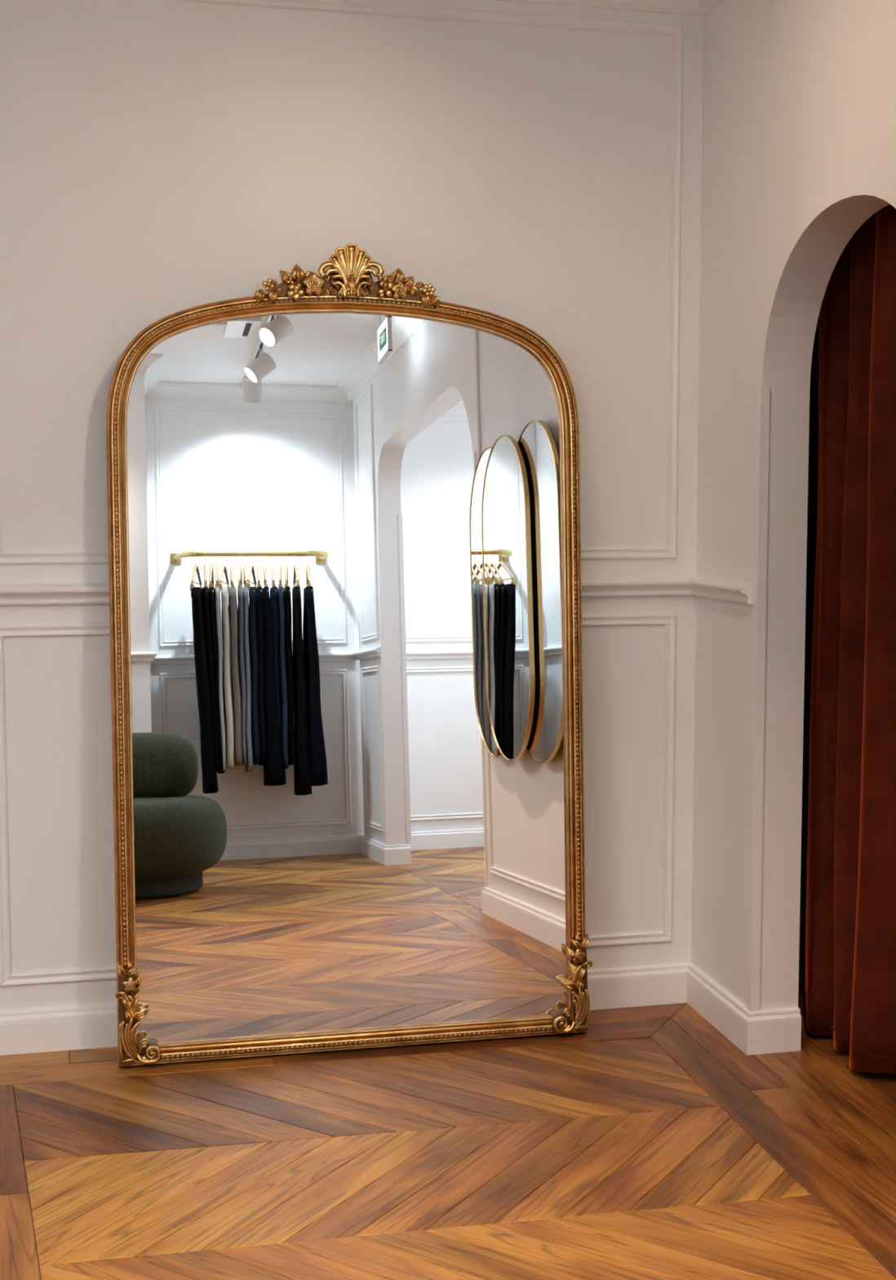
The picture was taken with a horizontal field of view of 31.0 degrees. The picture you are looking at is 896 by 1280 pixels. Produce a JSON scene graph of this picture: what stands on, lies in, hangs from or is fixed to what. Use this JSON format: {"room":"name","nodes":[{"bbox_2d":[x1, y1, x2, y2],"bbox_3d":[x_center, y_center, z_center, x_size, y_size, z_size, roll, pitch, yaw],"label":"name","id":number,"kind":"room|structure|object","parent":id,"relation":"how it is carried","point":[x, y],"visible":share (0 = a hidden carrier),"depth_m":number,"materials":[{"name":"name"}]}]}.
{"room":"clothing store","nodes":[
{"label":"clothing store","id":0,"kind":"room"},
{"bbox_2d":[0,0,703,1011],"bbox_3d":[-0.785,-0.308,3.723,5.620,2.500,0.120,-1,5,-13],"label":"wall","id":1,"kind":"structure","parent":0,"point":[159,159],"depth_m":3.72,"materials":[{"name":"paint"}]},
{"bbox_2d":[0,613,675,986],"bbox_3d":[-0.231,0.363,3.848,1.636,0.830,0.010,-1,5,-13],"label":"trim","id":2,"kind":"structure","parent":1,"relation":"attached to","point":[6,978],"depth_m":3.75,"materials":[{"name":"white paint"}]},
{"bbox_2d":[0,0,683,564],"bbox_3d":[-0.231,-0.822,3.745,1.636,1.281,0.010,-1,5,-13],"label":"trim","id":3,"kind":"structure","parent":1,"relation":"attached to","point":[676,31],"depth_m":3.87,"materials":[{"name":"white paint"}]},
{"bbox_2d":[0,576,753,604],"bbox_3d":[-1.401,-0.077,3.341,4.234,0.046,0.372,-1,5,-13],"label":"trim","id":4,"kind":"structure","parent":1,"relation":"attached to","point":[717,588],"depth_m":3.75,"materials":[{"name":"white paint"}]},
{"bbox_2d":[0,962,801,1055],"bbox_3d":[-1.345,0.924,3.420,4.339,0.098,0.414,-1,5,-13],"label":"baseboard","id":5,"kind":"structure","parent":1,"relation":"attached to","point":[768,1031],"depth_m":3.74,"materials":[{"name":"white paint"}]},
{"bbox_2d":[0,994,895,1279],"bbox_3d":[-0.169,1.184,1.265,5.820,0.050,5.420,-1,5,-13],"label":"floor","id":6,"kind":"structure","parent":0,"point":[643,1143],"depth_m":3.10,"materials":[{"name":"brown wood"}]},
{"bbox_2d":[106,243,592,1066],"bbox_3d":[-0.213,0.023,3.701,1.102,1.839,0.186,-1,5,-13],"label":"floor mirror","id":7,"kind":"object","parent":6,"relation":"on","point":[344,511],"visible":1,"depth_m":3.71,"materials":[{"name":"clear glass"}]},
{"bbox_2d":[691,0,895,1009],"bbox_3d":[1.183,-0.123,1.585,0.115,2.500,4.975,-1,5,-12],"label":"wall","id":8,"kind":"structure","parent":0,"point":[799,96],"depth_m":3.66,"materials":[{"name":"paint"}]},
{"bbox_2d":[494,0,722,15],"bbox_3d":[-0.857,-1.285,0.951,4.234,0.075,5.056,-1,5,-13],"label":"trim","id":9,"kind":"structure","parent":8,"relation":"attached to","point":[695,7],"depth_m":3.84,"materials":[{"name":"white paint"}]},
{"bbox_2d":[746,388,770,1011],"bbox_3d":[0.701,0.145,3.655,0.022,1.412,0.023,-1,5,-13],"label":"trim","id":10,"kind":"structure","parent":8,"relation":"attached to","point":[762,417],"depth_m":3.65,"materials":[{"name":"white paint"}]},
{"bbox_2d":[798,314,819,995],"bbox_3d":[1.552,-0.251,3.115,1.160,2.490,2.145,-1,5,-13],"label":"wall","id":11,"kind":"structure","parent":0,"point":[813,466],"depth_m":4.06,"materials":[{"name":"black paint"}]},
{"bbox_2d":[805,204,895,1074],"bbox_3d":[1.040,-0.116,3.161,0.143,2.186,1.750,-1,5,-15],"label":"curtain","id":12,"kind":"object","parent":11,"relation":"hanging from","point":[851,916],"visible":0.88,"depth_m":3.58,"materials":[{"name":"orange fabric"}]}
]}

